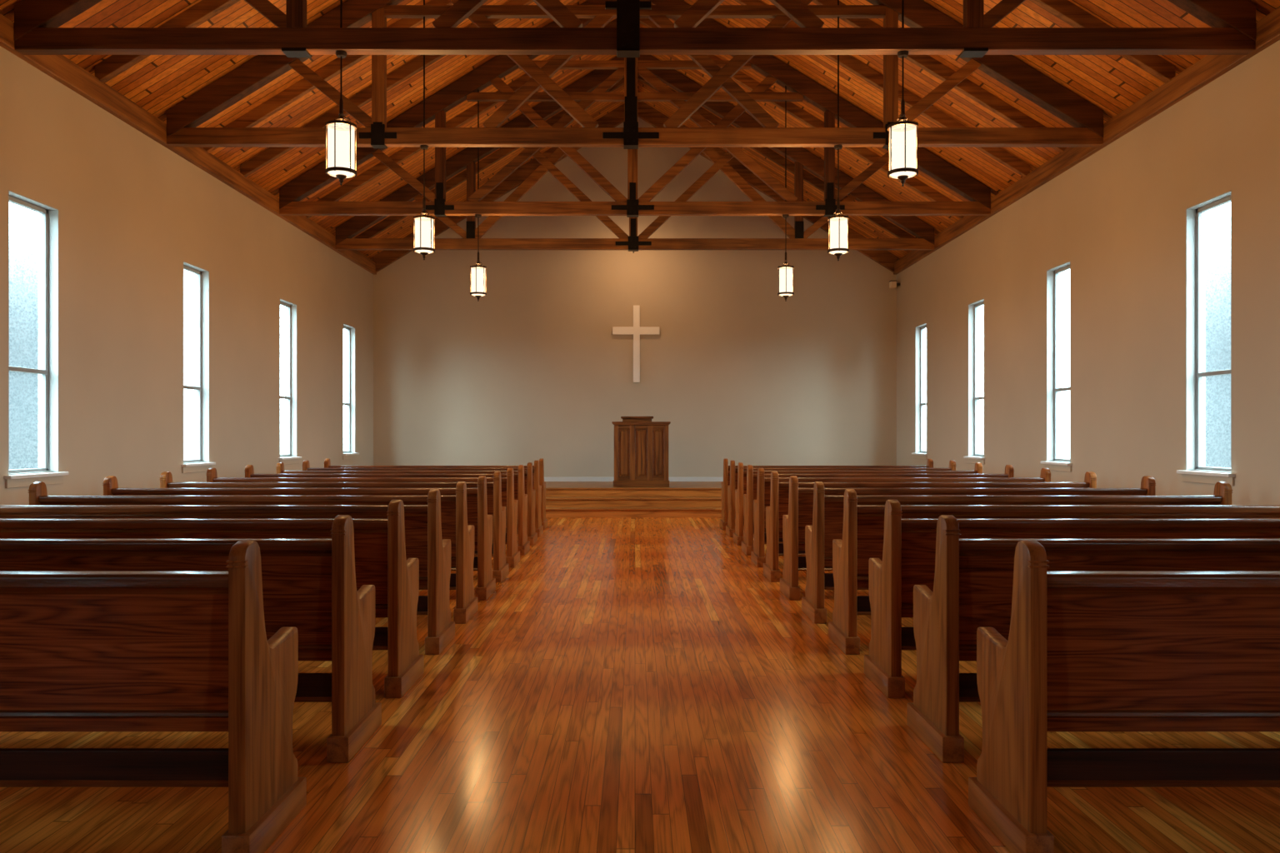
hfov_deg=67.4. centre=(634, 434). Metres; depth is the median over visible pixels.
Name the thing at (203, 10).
rafter
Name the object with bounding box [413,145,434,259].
pendant lantern
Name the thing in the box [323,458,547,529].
pew
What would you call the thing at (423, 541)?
pew
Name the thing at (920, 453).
window
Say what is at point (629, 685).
floor
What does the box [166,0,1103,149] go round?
roof truss
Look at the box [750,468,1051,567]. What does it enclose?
pew
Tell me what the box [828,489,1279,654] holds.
pew
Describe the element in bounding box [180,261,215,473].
window
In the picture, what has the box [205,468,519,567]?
pew
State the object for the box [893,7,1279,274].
trim
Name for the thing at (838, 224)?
pendant lantern
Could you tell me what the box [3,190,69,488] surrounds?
window
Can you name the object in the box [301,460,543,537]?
pew
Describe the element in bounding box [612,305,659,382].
wall cross
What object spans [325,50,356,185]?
pendant lantern
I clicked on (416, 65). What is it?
rafter
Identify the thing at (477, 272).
pendant lantern
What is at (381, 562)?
pew
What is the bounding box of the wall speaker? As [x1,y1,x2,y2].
[889,280,899,288]
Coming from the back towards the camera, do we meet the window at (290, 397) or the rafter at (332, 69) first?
the window at (290, 397)
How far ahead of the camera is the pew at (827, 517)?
6.39 m
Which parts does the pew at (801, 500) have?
panel, panel, rail, panel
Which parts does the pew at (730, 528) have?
panel, panel, rail, panel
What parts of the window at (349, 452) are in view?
frame, sill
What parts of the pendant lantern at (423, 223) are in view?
rod, lamp shade, stem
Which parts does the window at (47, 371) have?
frame, sill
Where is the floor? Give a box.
[0,517,1279,852]
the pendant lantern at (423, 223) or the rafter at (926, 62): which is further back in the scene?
the rafter at (926, 62)
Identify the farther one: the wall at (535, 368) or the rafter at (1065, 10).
the wall at (535, 368)
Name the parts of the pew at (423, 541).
rail, panel, bead moulding, panel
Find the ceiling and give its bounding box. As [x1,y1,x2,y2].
[0,0,1279,259]
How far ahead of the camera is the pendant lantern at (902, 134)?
7.08 m
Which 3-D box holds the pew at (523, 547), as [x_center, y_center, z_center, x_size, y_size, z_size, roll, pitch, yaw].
[-2.604,0.781,10.173,2.925,0.937,0.480,0,0,0]
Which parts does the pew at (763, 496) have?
panel, panel, rail, panel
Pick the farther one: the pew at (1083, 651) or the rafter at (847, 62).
the rafter at (847, 62)
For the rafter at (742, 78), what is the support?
attached to the ceiling
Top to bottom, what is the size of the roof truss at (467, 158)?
3.138 m
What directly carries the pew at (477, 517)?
on the floor
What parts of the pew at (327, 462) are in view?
panel, rail, panel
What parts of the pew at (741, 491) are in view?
panel, panel, rail, panel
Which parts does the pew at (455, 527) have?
cap moulding, panel, rail, panel, cap moulding, panel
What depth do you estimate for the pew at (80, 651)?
2.84 m
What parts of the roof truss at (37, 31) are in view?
queen post, hanger rod, hanger rod, queen post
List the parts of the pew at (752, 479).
panel, panel, rail, panel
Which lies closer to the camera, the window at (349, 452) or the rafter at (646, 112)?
the window at (349, 452)
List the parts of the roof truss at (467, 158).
queen post, king post, queen post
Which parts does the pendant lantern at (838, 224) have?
stem, rod, lamp shade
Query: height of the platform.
0.420 m
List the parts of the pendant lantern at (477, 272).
rod, lamp shade, stem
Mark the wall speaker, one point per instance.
(892, 284)
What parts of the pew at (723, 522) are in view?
panel, panel, rail, panel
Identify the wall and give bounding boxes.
[0,45,373,504]
[370,116,899,477]
[896,40,1279,504]
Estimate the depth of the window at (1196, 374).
8.09 m
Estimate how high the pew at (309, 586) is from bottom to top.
0.937 m
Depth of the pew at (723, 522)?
12.66 m
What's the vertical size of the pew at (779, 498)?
0.937 m
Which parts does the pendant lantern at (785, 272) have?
stem, rod, lamp shade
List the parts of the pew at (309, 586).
rail, panel, bead moulding, cap moulding, panel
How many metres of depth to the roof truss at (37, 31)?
7.10 m
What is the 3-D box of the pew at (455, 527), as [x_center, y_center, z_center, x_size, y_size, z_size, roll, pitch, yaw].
[-2.579,0.781,6.585,2.925,0.937,0.480,0,0,0]
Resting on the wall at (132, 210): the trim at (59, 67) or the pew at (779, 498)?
the trim at (59, 67)
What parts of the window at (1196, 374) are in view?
sill, frame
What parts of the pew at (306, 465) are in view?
panel, rail, panel, panel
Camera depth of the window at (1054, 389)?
10.83 m
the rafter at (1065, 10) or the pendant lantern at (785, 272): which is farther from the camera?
the pendant lantern at (785, 272)
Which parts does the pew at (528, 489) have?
panel, rail, panel, panel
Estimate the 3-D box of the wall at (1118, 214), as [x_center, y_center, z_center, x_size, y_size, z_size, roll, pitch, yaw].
[4.730,-0.800,6.535,0.160,4.100,21.070,0,0,0]
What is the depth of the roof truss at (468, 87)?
12.39 m
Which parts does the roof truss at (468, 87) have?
queen post, hanger rod, king post, hanger rod, queen post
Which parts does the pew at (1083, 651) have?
panel, cap moulding, rail, bead moulding, panel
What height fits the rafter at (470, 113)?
2.952 m
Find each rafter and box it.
[94,0,239,83]
[202,0,453,153]
[240,0,533,177]
[305,18,616,218]
[354,77,624,238]
[372,103,624,272]
[637,74,915,238]
[637,101,897,272]
[640,18,964,218]
[734,0,1029,177]
[811,0,1067,153]
[1030,0,1175,83]
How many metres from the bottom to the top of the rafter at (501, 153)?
2.952 m
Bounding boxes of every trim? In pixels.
[0,13,376,274]
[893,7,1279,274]
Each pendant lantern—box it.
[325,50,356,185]
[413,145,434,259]
[470,214,486,301]
[777,214,794,301]
[827,145,849,260]
[887,50,918,186]
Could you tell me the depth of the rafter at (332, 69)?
10.28 m
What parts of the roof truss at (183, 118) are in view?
queen post, hanger rod, king post, hanger rod, queen post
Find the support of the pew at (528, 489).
on the floor
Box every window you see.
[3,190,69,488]
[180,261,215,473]
[278,298,301,464]
[342,323,359,459]
[911,322,927,459]
[963,298,984,464]
[1040,260,1072,472]
[1176,190,1235,485]
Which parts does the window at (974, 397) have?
sill, frame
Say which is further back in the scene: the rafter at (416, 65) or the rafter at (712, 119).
the rafter at (712, 119)
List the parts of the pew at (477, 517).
panel, rail, panel, panel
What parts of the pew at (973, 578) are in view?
panel, cap moulding, bead moulding, rail, panel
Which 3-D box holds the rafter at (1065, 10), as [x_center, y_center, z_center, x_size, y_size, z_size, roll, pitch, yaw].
[2.330,-4.490,8.258,4.600,2.952,0.075,0,0,0]
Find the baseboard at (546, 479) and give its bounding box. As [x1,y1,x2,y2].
[544,477,723,481]
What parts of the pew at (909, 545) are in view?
panel, cap moulding, bead moulding, rail, panel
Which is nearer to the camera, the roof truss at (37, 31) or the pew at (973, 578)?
the pew at (973, 578)
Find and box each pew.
[0,489,454,654]
[0,500,423,698]
[0,515,381,762]
[0,540,306,852]
[27,481,477,624]
[102,475,495,600]
[159,471,508,582]
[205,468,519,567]
[244,465,529,555]
[275,462,537,545]
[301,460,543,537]
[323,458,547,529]
[720,458,933,529]
[725,460,956,537]
[733,462,983,545]
[741,465,1014,555]
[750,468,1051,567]
[763,471,1097,582]
[780,475,1156,600]
[801,481,1233,624]
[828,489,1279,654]
[864,500,1279,698]
[907,515,1279,762]
[968,540,1279,852]
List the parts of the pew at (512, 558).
panel, rail, panel, panel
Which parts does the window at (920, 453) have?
sill, frame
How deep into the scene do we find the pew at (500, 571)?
8.18 m
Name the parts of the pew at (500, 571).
panel, rail, panel, panel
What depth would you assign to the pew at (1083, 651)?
2.84 m
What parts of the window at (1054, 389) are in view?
sill, frame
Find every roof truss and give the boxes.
[14,0,1255,57]
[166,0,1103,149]
[279,0,990,217]
[335,55,934,251]
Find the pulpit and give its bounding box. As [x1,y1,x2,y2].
[611,416,670,487]
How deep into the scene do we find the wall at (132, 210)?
9.31 m
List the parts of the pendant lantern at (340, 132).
lamp shade, rod, stem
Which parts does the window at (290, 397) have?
frame, sill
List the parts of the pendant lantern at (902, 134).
stem, rod, lamp shade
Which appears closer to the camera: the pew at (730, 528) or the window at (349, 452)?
the pew at (730, 528)
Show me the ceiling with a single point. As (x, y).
(157, 83)
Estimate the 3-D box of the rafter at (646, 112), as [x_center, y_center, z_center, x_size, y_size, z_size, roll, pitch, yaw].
[2.340,-4.409,17.027,4.620,3.114,0.085,0,0,0]
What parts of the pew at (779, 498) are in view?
panel, panel, rail, panel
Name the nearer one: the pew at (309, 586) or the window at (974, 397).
the pew at (309, 586)
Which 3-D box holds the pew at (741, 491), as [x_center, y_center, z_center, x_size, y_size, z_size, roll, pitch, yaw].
[2.553,0.781,11.070,2.795,0.937,0.480,0,0,0]
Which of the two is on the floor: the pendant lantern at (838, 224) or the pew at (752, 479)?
the pew at (752, 479)
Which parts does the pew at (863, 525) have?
panel, bead moulding, rail, panel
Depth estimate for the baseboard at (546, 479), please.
17.05 m
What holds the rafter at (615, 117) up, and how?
attached to the ceiling
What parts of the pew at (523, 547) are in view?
panel, rail, panel, panel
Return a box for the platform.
[545,481,721,517]
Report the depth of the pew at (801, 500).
7.28 m
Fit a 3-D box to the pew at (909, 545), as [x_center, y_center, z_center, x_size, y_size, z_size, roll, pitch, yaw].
[2.595,0.781,4.791,2.795,0.937,0.480,0,0,0]
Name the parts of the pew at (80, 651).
rail, bead moulding, panel, cap moulding, panel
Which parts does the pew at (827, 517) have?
panel, cap moulding, bead moulding, panel, rail, panel, cap moulding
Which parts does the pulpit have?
raised panel, panel moulding, raised panel, panel moulding, cross rail, cross rail, cornice, raised panel, panel moulding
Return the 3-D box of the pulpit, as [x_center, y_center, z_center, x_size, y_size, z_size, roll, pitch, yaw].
[0.100,0.268,15.530,0.934,1.125,0.520,0,0,0]
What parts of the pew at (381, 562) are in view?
rail, panel, bead moulding, cap moulding, panel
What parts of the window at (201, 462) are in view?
frame, sill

